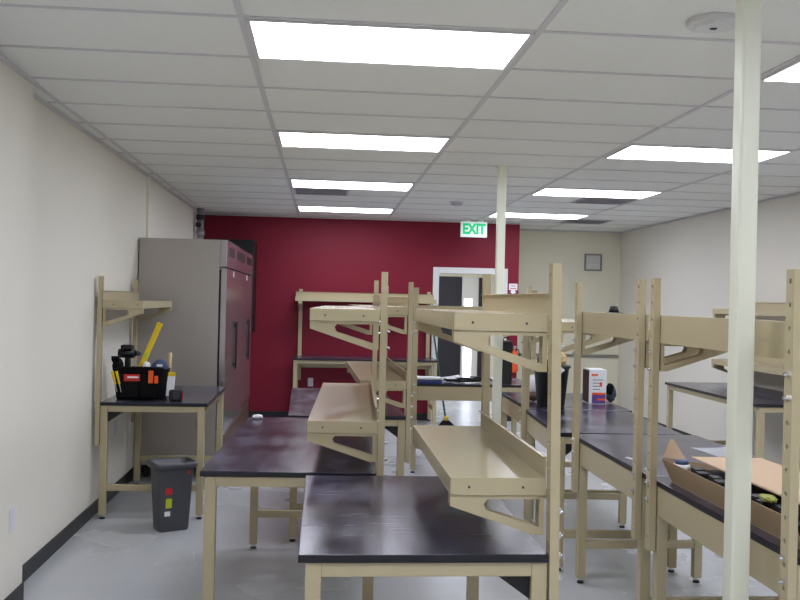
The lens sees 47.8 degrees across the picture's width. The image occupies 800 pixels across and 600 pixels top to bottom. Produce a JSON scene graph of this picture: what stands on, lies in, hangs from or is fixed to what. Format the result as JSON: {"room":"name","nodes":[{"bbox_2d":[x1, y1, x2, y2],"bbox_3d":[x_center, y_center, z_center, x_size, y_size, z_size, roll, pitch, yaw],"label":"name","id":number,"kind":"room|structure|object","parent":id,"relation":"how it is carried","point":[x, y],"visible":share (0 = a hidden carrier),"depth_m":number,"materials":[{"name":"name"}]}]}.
{"room":"laboratory","nodes":[
{"label":"laboratory","id":0,"kind":"room"},
{"bbox_2d":[0,61,196,599],"bbox_3d":[-2.058,0.218,4.466,0.200,2.777,15.850,1,0,-5],"label":"wall","id":1,"kind":"structure","parent":0,"point":[73,212],"depth_m":5.66,"materials":[{"name":"white paint"}]},
{"bbox_2d":[9,507,14,532],"bbox_3d":[-1.988,1.129,4.629,0.008,0.116,0.072,1,0,-5],"label":"wall outlet","id":2,"kind":"object","parent":1,"relation":"attached to","point":[12,511],"visible":1,"depth_m":4.62,"materials":[{"name":"white plastic"}]},
{"bbox_2d":[4,465,142,599],"bbox_3d":[-2.035,1.558,4.470,0.108,0.100,15.650,1,0,-5],"label":"baseboard","id":3,"kind":"structure","parent":1,"relation":"attached to","point":[37,560],"depth_m":5.82,"materials":[{"name":"black plastic"}]},
{"bbox_2d":[146,177,149,237],"bbox_3d":[-2.389,0.175,8.477,0.022,2.655,0.040,1,0,-5],"label":"trim","id":4,"kind":"structure","parent":1,"relation":"attached to","point":[148,178],"depth_m":8.46,"materials":[{"name":"beige paint"}]},
{"bbox_2d":[195,208,204,238],"bbox_3d":[-2.584,0.213,11.552,0.113,2.776,0.153,1,0,-5],"label":"riser pipe","id":5,"kind":"object","parent":1,"relation":"attached to","point":[200,217],"visible":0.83,"depth_m":11.53,"materials":[{"name":"grey metal"}]},
{"bbox_2d":[0,0,799,231],"bbox_3d":[1.011,-1.099,5.229,6.185,0.011,16.650,1,0,-5],"label":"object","id":6,"kind":"structure","parent":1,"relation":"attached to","point":[241,17],"depth_m":5.47,"materials":[{"name":"silver metal"}]},
{"bbox_2d":[0,54,799,232],"bbox_3d":[1.011,-1.087,5.229,6.185,0.018,16.650,1,0,-5],"label":"trim","id":7,"kind":"structure","parent":1,"relation":"attached to","point":[3,59],"depth_m":8.82,"materials":[{"name":"silver metal"}]},
{"bbox_2d":[0,0,799,231],"bbox_3d":[1.012,-1.150,5.229,6.385,0.100,16.850,1,0,-5],"label":"ceiling","id":8,"kind":"structure","parent":0,"point":[22,26],"depth_m":5.06,"materials":[{"name":"tile"}]},
{"bbox_2d":[293,187,348,195],"bbox_3d":[-0.821,-1.132,9.417,0.570,0.012,0.578,1,0,-5],"label":"ceiling vent","id":9,"kind":"object","parent":8,"relation":"in","point":[302,191],"visible":0.97,"depth_m":9.46,"materials":[{"name":"grey metal"}]},
{"bbox_2d":[297,206,394,213],"bbox_3d":[-0.681,-1.127,11.264,1.188,0.012,0.578,1,0,-5],"label":"recessed light","id":10,"kind":"object","parent":8,"relation":"in","point":[300,208],"visible":1,"depth_m":11.23,"materials":[{"name":"white plastic"}]},
{"bbox_2d":[289,179,414,190],"bbox_3d":[-0.473,-1.124,8.834,1.188,0.012,0.578,1,0,-5],"label":"recessed light","id":11,"kind":"object","parent":8,"relation":"in","point":[299,183],"visible":1,"depth_m":8.80,"materials":[{"name":"white plastic"}]},
{"bbox_2d":[276,131,450,151],"bbox_3d":[-0.265,-1.122,6.405,1.188,0.012,0.578,1,0,-5],"label":"recessed light","id":12,"kind":"object","parent":8,"relation":"in","point":[286,138],"visible":1,"depth_m":6.37,"materials":[{"name":"white plastic"}]},
{"bbox_2d":[245,18,534,69],"bbox_3d":[-0.058,-1.119,3.975,1.188,0.012,0.578,1,0,-5],"label":"recessed light","id":13,"kind":"object","parent":8,"relation":"in","point":[270,39],"visible":1,"depth_m":3.93,"materials":[{"name":"white plastic"}]},
{"bbox_2d":[450,201,463,205],"bbox_3d":[0.638,-1.081,10.150,0.160,0.044,0.160,1,0,-5],"label":"smoke detector","id":14,"kind":"object","parent":8,"relation":"attached to","point":[453,203],"visible":1,"depth_m":10.10,"materials":[{"name":"white plastic"}]},
{"bbox_2d":[460,218,486,237],"bbox_3d":[0.985,-0.966,12.046,0.354,0.256,0.042,1,0,-5],"label":"exit sign","id":15,"kind":"object","parent":8,"relation":"hanging from","point":[479,228],"visible":1,"depth_m":12.03,"materials":[{"name":"white plastic"}]},
{"bbox_2d":[487,212,589,219],"bbox_3d":[1.748,-1.071,11.471,1.188,0.012,0.578,1,0,-5],"label":"recessed light","id":16,"kind":"object","parent":8,"relation":"in","point":[508,214],"visible":0.91,"depth_m":11.44,"materials":[{"name":"white plastic"}]},
{"bbox_2d":[559,219,612,224],"bbox_3d":[2.499,-1.054,12.148,0.570,0.012,0.578,1,0,-5],"label":"ceiling vent","id":17,"kind":"object","parent":8,"relation":"in","point":[578,221],"visible":0.99,"depth_m":12.17,"materials":[{"name":"grey metal"}]},
{"bbox_2d":[530,188,663,198],"bbox_3d":[1.956,-1.069,9.042,1.188,0.012,0.578,1,0,-5],"label":"recessed light","id":18,"kind":"object","parent":8,"relation":"in","point":[568,192],"visible":1,"depth_m":9.01,"materials":[{"name":"white plastic"}]},
{"bbox_2d":[571,197,638,204],"bbox_3d":[2.193,-1.063,9.675,0.570,0.012,0.578,1,0,-5],"label":"ceiling vent","id":19,"kind":"object","parent":8,"relation":"in","point":[586,200],"visible":0.98,"depth_m":9.72,"materials":[{"name":"grey metal"}]},
{"bbox_2d":[604,144,793,162],"bbox_3d":[2.164,-1.066,6.612,1.188,0.012,0.578,1,0,-5],"label":"recessed light","id":20,"kind":"object","parent":8,"relation":"in","point":[634,152],"visible":0.87,"depth_m":6.57,"materials":[{"name":"white plastic"}]},
{"bbox_2d":[685,12,735,33],"bbox_3d":[1.228,-1.078,3.536,0.194,0.035,0.194,1,0,-5],"label":"ceiling sensor","id":21,"kind":"object","parent":8,"relation":"attached to","point":[714,22],"visible":0.94,"depth_m":3.49,"materials":[{"name":"white plastic"}]},
{"bbox_2d":[760,59,799,82],"bbox_3d":[2.371,-1.063,4.183,1.188,0.012,0.578,1,0,-5],"label":"recessed light","id":22,"kind":"object","parent":8,"relation":"in","point":[790,73],"visible":0.82,"depth_m":4.31,"materials":[{"name":"white plastic"}]},
{"bbox_2d":[765,63,799,81],"bbox_3d":[2.371,-1.062,4.183,1.148,0.005,0.556,1,0,-5],"label":"diffuser","id":23,"kind":"object","parent":22,"relation":"attached to","point":[791,72],"depth_m":4.30,"materials":[{"name":"white plastic"}]},
{"bbox_2d":[24,400,777,599],"bbox_3d":[0.817,1.725,6.746,6.385,0.100,19.900,1,0,-5],"label":"floor","id":24,"kind":"structure","parent":0,"point":[121,555],"depth_m":5.65,"materials":[{"name":"grey concrete"}]},
{"bbox_2d":[94,276,225,518],"bbox_3d":[-1.886,0.723,7.277,0.824,1.780,1.300,1,0,-5],"label":"workbench","id":25,"kind":"object","parent":24,"relation":"on","point":[197,399],"visible":0.79,"depth_m":6.67,"materials":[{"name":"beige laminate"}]},
{"bbox_2d":[102,291,171,308],"bbox_3d":[-2.086,-0.004,7.259,0.290,0.126,1.295,1,0,-5],"label":"shelf","id":26,"kind":"object","parent":25,"relation":"attached to","point":[110,299],"depth_m":6.84,"materials":[{"name":"beige metal"}]},
{"bbox_2d":[113,366,171,399],"bbox_3d":[-1.961,0.624,6.867,0.410,0.254,0.274,1,0,-8],"label":"tool bag","id":27,"kind":"object","parent":25,"relation":"on","point":[134,384],"visible":0.9,"depth_m":6.75,"materials":[{"name":"black fabric"}]},
{"bbox_2d":[111,371,117,391],"bbox_3d":[-2.128,0.606,6.720,0.053,0.159,0.021,1,0,-5],"label":"pliers","id":28,"kind":"object","parent":27,"relation":"in","point":[112,372],"visible":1,"depth_m":6.71,"materials":[{"name":"yellow plastic"}]},
{"bbox_2d":[111,356,123,368],"bbox_3d":[-2.129,0.489,6.809,0.082,0.138,0.108,1,0,-5],"label":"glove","id":29,"kind":"object","parent":27,"relation":"in","point":[117,362],"visible":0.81,"depth_m":6.77,"materials":[{"name":"black fabric"}]},
{"bbox_2d":[115,371,121,391],"bbox_3d":[-2.098,0.607,6.722,0.053,0.159,0.021,1,0,-5],"label":"screwdriver","id":30,"kind":"object","parent":27,"relation":"in","point":[116,372],"visible":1,"depth_m":6.72,"materials":[{"name":"yellow plastic"}]},
{"bbox_2d":[118,345,140,366],"bbox_3d":[-2.070,0.461,6.909,0.165,0.235,0.080,1,0,-5],"label":"drill","id":31,"kind":"object","parent":27,"relation":"in","point":[127,352],"visible":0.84,"depth_m":6.88,"materials":[{"name":"black plastic"}]},
{"bbox_2d":[142,361,150,366],"bbox_3d":[-1.929,0.511,6.861,0.066,0.098,0.086,1,0,-5],"label":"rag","id":32,"kind":"object","parent":27,"relation":"in","point":[145,364],"visible":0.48,"depth_m":6.84,"materials":[{"name":"white fabric"}]},
{"bbox_2d":[138,322,162,366],"bbox_3d":[-1.935,0.408,6.911,0.225,0.480,0.030,1,0,-5],"label":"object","id":33,"kind":"object","parent":27,"relation":"in","point":[157,329],"visible":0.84,"depth_m":6.90,"materials":[{"name":"yellow plastic"}]},
{"bbox_2d":[148,371,157,382],"bbox_3d":[-1.845,0.576,6.748,0.070,0.095,0.024,1,0,-5],"label":"cutter","id":34,"kind":"object","parent":27,"relation":"in","point":[150,373],"visible":1,"depth_m":6.74,"materials":[{"name":"orange plastic"}]},
{"bbox_2d":[151,359,168,368],"bbox_3d":[-1.831,0.519,6.889,0.130,0.130,0.062,1,0,-5],"label":"tape roll","id":35,"kind":"object","parent":27,"relation":"in","point":[161,363],"visible":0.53,"depth_m":6.86,"materials":[{"name":"blue plastic"}]},
{"bbox_2d":[168,353,171,371],"bbox_3d":[-1.768,0.530,6.925,0.035,0.251,0.026,1,0,-5],"label":"wooden stick","id":36,"kind":"object","parent":27,"relation":"in","point":[170,354],"visible":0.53,"depth_m":6.92,"materials":[{"name":"brown wood"}]},
{"bbox_2d":[166,372,175,395],"bbox_3d":[-1.734,0.636,6.828,0.067,0.180,0.022,1,0,-5],"label":"tube","id":37,"kind":"object","parent":27,"relation":"in","point":[171,375],"visible":0.88,"depth_m":6.82,"materials":[{"name":"white plastic"}]},
{"bbox_2d":[100,386,225,406],"bbox_3d":[-1.862,0.767,7.279,0.775,0.026,1.300,1,0,-5],"label":"countertop","id":38,"kind":"structure","parent":25,"relation":"on","point":[194,396],"depth_m":6.78,"materials":[{"name":"black laminate"}]},
{"bbox_2d":[169,389,183,400],"bbox_3d":[-1.676,0.715,6.761,0.105,0.085,0.064,1,0,-10],"label":"tape measure","id":39,"kind":"object","parent":25,"relation":"on","point":[174,394],"visible":1,"depth_m":6.73,"materials":[{"name":"black plastic"}]},
{"bbox_2d":[147,456,197,532],"bbox_3d":[-1.617,1.377,6.387,0.310,0.484,0.254,1,0,-33],"label":"waste bin","id":40,"kind":"object","parent":24,"relation":"on","point":[171,477],"visible":1,"depth_m":6.31,"materials":[{"name":"grey plastic"}]},
{"bbox_2d":[137,238,252,476],"bbox_3d":[-2.088,0.528,9.623,0.813,2.165,2.970,1,0,-5],"label":"refrigerator","id":41,"kind":"object","parent":24,"relation":"on","point":[206,332],"visible":0.89,"depth_m":8.15,"materials":[{"name":"grey metal"}]},
{"bbox_2d":[200,272,389,599],"bbox_3d":[-0.526,0.752,5.048,0.849,1.780,1.890,1,0,-3],"label":"workbench","id":42,"kind":"object","parent":24,"relation":"on","point":[338,436],"visible":0.88,"depth_m":4.20,"materials":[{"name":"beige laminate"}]},
{"bbox_2d":[253,414,262,418],"bbox_3d":[-0.925,0.758,5.872,0.069,0.032,0.055,1,0,-5],"label":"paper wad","id":43,"kind":"object","parent":42,"relation":"on","point":[257,416],"visible":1,"depth_m":5.86,"materials":[{"name":"white paper"}]},
{"bbox_2d":[200,417,375,477],"bbox_3d":[-0.552,0.795,5.047,0.800,0.026,1.890,1,0,-3],"label":"countertop","id":44,"kind":"structure","parent":42,"relation":"on","point":[279,447],"depth_m":4.55,"materials":[{"name":"black laminate"}]},
{"bbox_2d":[307,373,377,433],"bbox_3d":[-0.306,0.545,5.058,0.320,0.126,1.885,1,0,-3],"label":"shelf","id":45,"kind":"object","parent":42,"relation":"attached to","point":[338,408],"depth_m":4.50,"materials":[{"name":"beige metal"}]},
{"bbox_2d":[310,294,379,321],"bbox_3d":[-0.294,0.034,5.059,0.320,0.126,1.885,1,0,-3],"label":"shelf","id":46,"kind":"object","parent":42,"relation":"attached to","point":[322,313],"depth_m":4.12,"materials":[{"name":"beige metal"}]},
{"bbox_2d":[288,282,414,541],"bbox_3d":[-0.432,0.756,7.082,0.849,1.780,1.880,1,0,-6],"label":"workbench","id":47,"kind":"object","parent":24,"relation":"on","point":[302,401],"visible":0.48,"depth_m":6.20,"materials":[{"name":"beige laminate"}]},
{"bbox_2d":[288,388,405,419],"bbox_3d":[-0.458,0.799,7.079,0.800,0.026,1.880,1,0,-6],"label":"countertop","id":48,"kind":"structure","parent":47,"relation":"on","point":[302,401],"depth_m":6.68,"materials":[{"name":"black laminate"}]},
{"bbox_2d":[347,357,406,388],"bbox_3d":[-0.213,0.543,7.105,0.320,0.126,1.875,1,0,-6],"label":"shelf","id":49,"kind":"object","parent":47,"relation":"attached to","point":[396,376],"depth_m":6.68,"materials":[{"name":"beige metal"}]},
{"bbox_2d":[348,297,407,314],"bbox_3d":[-0.201,0.037,7.105,0.320,0.126,1.875,1,0,-6],"label":"shelf","id":50,"kind":"object","parent":47,"relation":"attached to","point":[396,305],"depth_m":6.34,"materials":[{"name":"beige metal"}]},
{"bbox_2d":[293,289,437,424],"bbox_3d":[-0.471,0.760,12.119,1.900,1.780,0.649,1,0,-5],"label":"workbench","id":51,"kind":"object","parent":24,"relation":"on","point":[299,360],"visible":0.79,"depth_m":12.15,"materials":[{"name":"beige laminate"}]},
{"bbox_2d":[293,355,437,362],"bbox_3d":[-0.470,0.788,12.095,1.900,0.026,0.600,1,0,-5],"label":"countertop","id":52,"kind":"structure","parent":51,"relation":"on","point":[296,357],"depth_m":11.89,"materials":[{"name":"black laminate"}]},
{"bbox_2d":[295,291,436,303],"bbox_3d":[-0.463,-0.032,12.235,1.895,0.126,0.320,1,0,-5],"label":"shelf","id":53,"kind":"object","parent":51,"relation":"attached to","point":[301,296],"depth_m":12.33,"materials":[{"name":"beige metal"}]},
{"bbox_2d":[298,263,564,599],"bbox_3d":[0.050,0.764,3.445,0.837,1.780,1.260,1,0,-5],"label":"workbench","id":54,"kind":"object","parent":24,"relation":"on","point":[454,522],"visible":1,"depth_m":2.95,"materials":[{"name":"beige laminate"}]},
{"bbox_2d":[298,475,548,562],"bbox_3d":[0.024,0.807,3.442,0.787,0.026,1.260,1,0,-5],"label":"countertop","id":55,"kind":"structure","parent":54,"relation":"on","point":[346,519],"depth_m":3.14,"materials":[{"name":"black laminate"}]},
{"bbox_2d":[413,411,546,495],"bbox_3d":[0.265,0.562,3.489,0.310,0.126,1.203,1,0,-5],"label":"shelf","id":56,"kind":"object","parent":54,"relation":"attached to","point":[486,459],"depth_m":3.19,"materials":[{"name":"beige metal"}]},
{"bbox_2d":[416,293,548,331],"bbox_3d":[0.277,0.036,3.489,0.310,0.126,1.203,1,0,-5],"label":"shelf","id":57,"kind":"object","parent":54,"relation":"attached to","point":[527,312],"depth_m":2.97,"materials":[{"name":"beige metal"}]},
{"bbox_2d":[433,336,453,425],"bbox_3d":[0.594,1.042,12.217,0.235,1.265,0.600,1,0,-9],"label":"broom","id":58,"kind":"object","parent":24,"relation":"on","point":[445,422],"visible":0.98,"depth_m":12.02,"materials":[{"name":"teal"}]},
{"bbox_2d":[404,287,536,472],"bbox_3d":[0.676,0.783,9.079,1.200,1.780,0.834,1,0,-5],"label":"workbench","id":59,"kind":"object","parent":24,"relation":"on","point":[445,391],"visible":0.39,"depth_m":8.69,"materials":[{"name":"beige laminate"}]},
{"bbox_2d":[411,376,442,382],"bbox_3d":[0.263,0.777,8.815,0.280,0.051,0.220,1,0,-5],"label":"bags","id":60,"kind":"object","parent":59,"relation":"on","point":[420,379],"visible":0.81,"depth_m":8.71,"materials":[{"name":"blue plastic"}]},
{"bbox_2d":[419,305,481,309],"bbox_3d":[0.709,0.126,8.873,1.195,0.126,0.320,1,0,-5],"label":"shelf","id":61,"kind":"object","parent":59,"relation":"attached to","point":[420,306],"depth_m":8.69,"materials":[{"name":"beige metal"}]},
{"bbox_2d":[441,375,460,380],"bbox_3d":[0.401,0.791,9.188,0.500,0.030,0.420,1,0,-10],"label":"sheet","id":62,"kind":"object","parent":59,"relation":"on","point":[454,376],"visible":0.22,"depth_m":9.34,"materials":[{"name":"white paper"}]},
{"bbox_2d":[411,377,521,387],"bbox_3d":[0.673,0.826,9.104,1.200,0.026,0.785,1,0,-5],"label":"countertop","id":63,"kind":"structure","parent":59,"relation":"on","point":[516,383],"depth_m":8.74,"materials":[{"name":"black laminate"}]},
{"bbox_2d":[443,376,492,381],"bbox_3d":[0.662,0.780,8.875,0.492,0.059,0.219,1,0,-5],"label":"cable bundle","id":64,"kind":"object","parent":59,"relation":"on","point":[472,378],"visible":0.84,"depth_m":8.82,"materials":[{"name":"black plastic"}]},
{"bbox_2d":[502,337,512,383],"bbox_3d":[1.046,0.593,8.922,0.100,0.456,0.160,1,0,-5],"label":"equipment case","id":65,"kind":"object","parent":59,"relation":"on","point":[507,344],"visible":0.76,"depth_m":8.84,"materials":[{"name":"black plastic"}]},
{"bbox_2d":[492,165,508,504],"bbox_3d":[0.809,0.287,7.426,0.150,2.776,0.150,1,0,-5],"label":"support column","id":66,"kind":"structure","parent":24,"relation":"on","point":[502,169],"depth_m":7.39,"materials":[{"name":"white paint"}]},
{"bbox_2d":[501,286,631,521],"bbox_3d":[1.301,0.796,7.419,0.834,1.780,1.260,1,0,-3],"label":"workbench","id":67,"kind":"object","parent":24,"relation":"on","point":[511,401],"visible":0.1,"depth_m":7.13,"materials":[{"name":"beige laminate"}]},
{"bbox_2d":[529,374,536,400],"bbox_3d":[1.073,0.711,7.325,0.158,0.214,0.167,1,0,-5],"label":"plastic bag","id":68,"kind":"object","parent":67,"relation":"on","point":[532,391],"visible":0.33,"depth_m":7.27,"materials":[{"name":"white plastic"}]},
{"bbox_2d":[534,364,570,407],"bbox_3d":[1.169,0.661,6.986,0.294,0.322,0.294,1,0,-5],"label":"bucket","id":69,"kind":"object","parent":67,"relation":"on","point":[541,378],"visible":0.43,"depth_m":6.90,"materials":[{"name":"black plastic"}]},
{"bbox_2d":[561,352,566,364],"bbox_3d":[1.240,0.462,7.002,0.119,0.122,0.109,1,0,-5],"label":"crumpled paper","id":70,"kind":"object","parent":69,"relation":"on","point":[563,356],"visible":0.31,"depth_m":6.97,"materials":[{"name":"brown paper"}]},
{"bbox_2d":[502,392,631,411],"bbox_3d":[1.325,0.840,7.421,0.785,0.026,1.260,1,0,-3],"label":"countertop","id":71,"kind":"structure","parent":67,"relation":"on","point":[515,397],"depth_m":7.12,"materials":[{"name":"black laminate"}]},
{"bbox_2d":[582,368,606,403],"bbox_3d":[1.574,0.694,7.310,0.142,0.275,0.202,1,0,-3],"label":"printed box","id":72,"kind":"object","parent":67,"relation":"on","point":[594,379],"visible":1,"depth_m":7.21,"materials":[{"name":"white cardboard"}]},
{"bbox_2d":[582,369,588,402],"bbox_3d":[1.504,0.693,7.308,0.002,0.255,0.190,1,0,-3],"label":"print","id":73,"kind":"object","parent":72,"relation":"attached to","point":[585,394],"depth_m":7.30},
{"bbox_2d":[592,374,605,403],"bbox_3d":[1.587,0.710,7.211,0.116,0.235,0.002,1,0,-3],"label":"print","id":74,"kind":"object","parent":72,"relation":"attached to","point":[598,380],"depth_m":7.21,"materials":[{"name":"white paper"}]},
{"bbox_2d":[606,383,615,402],"bbox_3d":[1.701,0.749,7.298,0.094,0.158,0.139,1,0,-5],"label":"pouch","id":75,"kind":"object","parent":67,"relation":"on","point":[610,389],"visible":0.94,"depth_m":7.25,"materials":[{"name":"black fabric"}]},
{"bbox_2d":[519,319,682,572],"bbox_3d":[1.323,0.823,6.168,0.834,1.725,1.170,1,0,-2],"label":"workbench","id":76,"kind":"object","parent":24,"relation":"on","point":[533,422],"visible":0.41,"depth_m":6.03,"materials":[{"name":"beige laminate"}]},
{"bbox_2d":[562,319,574,330],"bbox_3d":[1.131,0.133,6.161,0.320,0.126,1.165,1,0,-2],"label":"shelf","id":77,"kind":"object","parent":76,"relation":"attached to","point":[567,324],"depth_m":5.58,"materials":[{"name":"beige metal"}]},
{"bbox_2d":[526,410,682,436],"bbox_3d":[1.347,0.839,6.168,0.785,0.026,1.170,1,0,-2],"label":"countertop","id":78,"kind":"structure","parent":76,"relation":"on","point":[591,422],"depth_m":6.08,"materials":[{"name":"black laminate"}]},
{"bbox_2d":[570,279,778,599],"bbox_3d":[1.473,0.798,4.899,0.834,1.780,1.320,1,0,-5],"label":"workbench","id":79,"kind":"object","parent":24,"relation":"on","point":[602,455],"visible":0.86,"depth_m":4.93,"materials":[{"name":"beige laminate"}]},
{"bbox_2d":[605,306,620,312],"bbox_3d":[1.208,0.087,5.101,0.100,0.105,0.100,1,0,-5],"label":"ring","id":80,"kind":"object","parent":79,"relation":"on","point":[613,309],"visible":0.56,"depth_m":5.08,"materials":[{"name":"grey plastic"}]},
{"bbox_2d":[582,311,649,340],"bbox_3d":[1.283,0.136,4.860,0.320,0.126,1.160,1,0,-5],"label":"shelf","id":81,"kind":"object","parent":79,"relation":"attached to","point":[615,325],"depth_m":4.76,"materials":[{"name":"beige metal"}]},
{"bbox_2d":[579,434,756,478],"bbox_3d":[1.497,0.842,4.901,0.785,0.026,1.320,1,0,-5],"label":"countertop","id":82,"kind":"structure","parent":79,"relation":"on","point":[615,447],"depth_m":5.10,"materials":[{"name":"black laminate"}]},
{"bbox_2d":[691,447,752,456],"bbox_3d":[1.766,0.832,4.949,0.216,0.004,0.279,1,0,-13],"label":"paper sheet","id":83,"kind":"object","parent":79,"relation":"on","point":[719,451],"visible":0.6,"depth_m":4.97,"materials":[{"name":"white paper"}]},
{"bbox_2d":[644,269,799,599],"bbox_3d":[1.583,0.799,3.576,0.834,1.780,1.325,1,0,-5],"label":"workbench","id":84,"kind":"object","parent":24,"relation":"on","point":[774,561],"visible":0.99,"depth_m":3.52,"materials":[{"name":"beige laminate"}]},
{"bbox_2d":[660,315,785,358],"bbox_3d":[1.392,0.137,3.547,0.320,0.126,1.295,1,0,-5],"label":"shelf","id":85,"kind":"object","parent":84,"relation":"attached to","point":[697,332],"depth_m":3.55,"materials":[{"name":"beige metal"}]},
{"bbox_2d":[656,476,799,564],"bbox_3d":[1.607,0.843,3.578,0.785,0.026,1.325,1,0,-5],"label":"countertop","id":86,"kind":"structure","parent":84,"relation":"on","point":[665,483],"depth_m":3.57,"materials":[{"name":"black laminate"}]},
{"bbox_2d":[661,439,799,548],"bbox_3d":[1.463,0.737,3.586,0.450,0.178,1.215,1,0,-5],"label":"carton","id":87,"kind":"object","parent":84,"relation":"on","point":[766,474],"visible":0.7,"depth_m":3.71,"materials":[{"name":"brown cardboard"}]},
{"bbox_2d":[674,459,689,469],"bbox_3d":[1.267,0.744,4.059,0.072,0.047,0.072,1,0,-5],"label":"spool","id":88,"kind":"object","parent":87,"relation":"in","point":[683,463],"visible":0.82,"depth_m":4.03,"materials":[{"name":"white plastic"}]},
{"bbox_2d":[688,467,799,535],"bbox_3d":[1.386,0.776,3.537,0.210,0.085,0.970,1,0,-5],"label":"tray","id":89,"kind":"object","parent":87,"relation":"in","point":[716,476],"visible":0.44,"depth_m":3.61,"materials":[{"name":"black plastic"}]},
{"bbox_2d":[759,494,777,502],"bbox_3d":[1.329,0.715,3.258,0.047,0.027,0.107,1,0,-5],"label":"wrap","id":90,"kind":"object","parent":89,"relation":"on","point":[769,498],"visible":1,"depth_m":3.24,"materials":[{"name":"yellow plastic"}]},
{"bbox_2d":[665,303,785,458],"bbox_3d":[3.311,0.843,8.539,0.869,1.780,2.030,1,0,-5],"label":"workbench","id":91,"kind":"object","parent":24,"relation":"on","point":[765,400],"visible":0.32,"depth_m":8.65,"materials":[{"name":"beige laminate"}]},
{"bbox_2d":[665,382,783,407],"bbox_3d":[3.285,0.886,8.537,0.820,0.026,2.030,1,0,-5],"label":"countertop","id":92,"kind":"structure","parent":91,"relation":"on","point":[762,397],"depth_m":8.56,"materials":[{"name":"black laminate"}]},
{"bbox_2d":[711,355,784,375],"bbox_3d":[3.541,0.616,8.558,0.320,0.126,2.025,1,0,-5],"label":"shelf","id":93,"kind":"object","parent":91,"relation":"attached to","point":[770,365],"depth_m":8.78,"materials":[{"name":"beige metal"}]},
{"bbox_2d":[712,303,785,315],"bbox_3d":[3.553,0.087,8.559,0.320,0.126,2.025,1,0,-5],"label":"shelf","id":94,"kind":"object","parent":91,"relation":"attached to","point":[763,309],"depth_m":8.86,"materials":[{"name":"beige metal"}]},
{"bbox_2d":[722,0,761,599],"bbox_3d":[1.173,0.291,3.111,0.150,2.776,0.150,1,0,-5],"label":"support column","id":95,"kind":"structure","parent":24,"relation":"on","point":[748,21],"depth_m":3.08,"materials":[{"name":"white paint"}]},
{"bbox_2d":[204,213,620,412],"bbox_3d":[0.308,0.280,13.084,6.385,2.777,1.120,1,0,-5],"label":"wall","id":96,"kind":"structure","parent":0,"point":[294,254],"depth_m":12.46,"materials":[{"name":"paint"}]},
{"bbox_2d":[210,239,256,331],"bbox_3d":[-2.246,-0.192,12.052,0.610,1.212,0.499,1,0,-5],"label":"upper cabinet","id":97,"kind":"object","parent":96,"relation":"attached to","point":[250,246],"visible":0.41,"depth_m":11.85,"materials":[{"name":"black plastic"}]},
{"bbox_2d":[308,378,312,385],"bbox_3d":[-1.229,1.128,12.387,0.072,0.116,0.008,1,0,-5],"label":"wall outlet","id":98,"kind":"object","parent":96,"relation":"attached to","point":[310,380],"visible":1,"depth_m":12.39,"materials":[{"name":"white plastic"}]},
{"bbox_2d":[248,411,510,420],"bbox_3d":[0.283,1.618,13.019,6.185,0.100,1.008,1,0,-5],"label":"baseboard","id":99,"kind":"structure","parent":96,"relation":"attached to","point":[420,416],"depth_m":12.35,"materials":[{"name":"black plastic"}]},
{"bbox_2d":[430,267,507,420],"bbox_3d":[0.953,0.618,12.637,1.050,2.130,0.162,1,0,-5],"label":"door frame","id":100,"kind":"structure","parent":96,"relation":"in","point":[436,270],"depth_m":12.53,"materials":[{"name":"white paint"}]},
{"bbox_2d":[509,284,517,293],"bbox_3d":[1.583,-0.153,12.628,0.120,0.150,0.005,1,0,-5],"label":"fire extinguisher sign","id":101,"kind":"object","parent":96,"relation":"attached to","point":[512,287],"visible":0.99,"depth_m":12.63,"materials":[{"name":"white plastic"}]},
{"bbox_2d":[512,346,519,372],"bbox_3d":[1.591,0.824,12.565,0.103,0.367,0.134,1,0,-39],"label":"fire extinguisher","id":102,"kind":"object","parent":96,"relation":"attached to","point":[514,366],"visible":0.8,"depth_m":12.53,"materials":[{"name":"orange metal"}]},
{"bbox_2d":[518,353,617,357],"bbox_3d":[2.466,0.841,13.698,1.735,0.045,0.025,1,0,-5],"label":"trim","id":103,"kind":"structure","parent":96,"relation":"attached to","point":[537,354],"depth_m":13.73,"materials":[{"name":"grey"}]},
{"bbox_2d":[584,254,601,270],"bbox_3d":[2.939,-0.571,13.739,0.270,0.260,0.020,1,0,-5],"label":"air vent","id":104,"kind":"object","parent":96,"relation":"in","point":[599,256],"visible":1,"depth_m":13.74,"materials":[{"name":"grey metal"}]},
{"bbox_2d":[439,274,494,376],"bbox_3d":[0.666,0.380,16.768,2.600,2.600,0.100,1,0,-5],"label":"wall","id":105,"kind":"structure","parent":0,"point":[449,275],"depth_m":16.79,"materials":[{"name":"beige paint"}]},
{"bbox_2d":[437,276,461,376],"bbox_3d":[0.795,0.623,16.717,0.660,2.120,0.145,1,0,-5],"label":"door","id":106,"kind":"structure","parent":105,"relation":"in","point":[450,288],"depth_m":16.71,"materials":[{"name":"black paint"}]},
{"bbox_2d":[460,277,492,376],"bbox_3d":[1.422,0.637,16.783,0.580,2.120,0.120,1,0,-5],"label":"window","id":107,"kind":"structure","parent":105,"relation":"in","point":[470,285],"depth_m":16.76,"materials":[{"name":"white glass"}]},
{"bbox_2d":[618,194,799,471],"bbox_3d":[4.110,0.360,5.495,0.100,2.777,16.850,1,0,-5],"label":"wall","id":108,"kind":"structure","parent":0,"point":[690,257],"depth_m":10.81,"materials":[{"name":"white paint"}]},
{"bbox_2d":[643,417,691,434],"bbox_3d":[4.025,1.697,5.490,0.008,0.100,16.650,1,0,-5],"label":"baseboard","id":109,"kind":"structure","parent":108,"relation":"attached to","point":[674,429],"depth_m":11.43,"materials":[{"name":"black plastic"}]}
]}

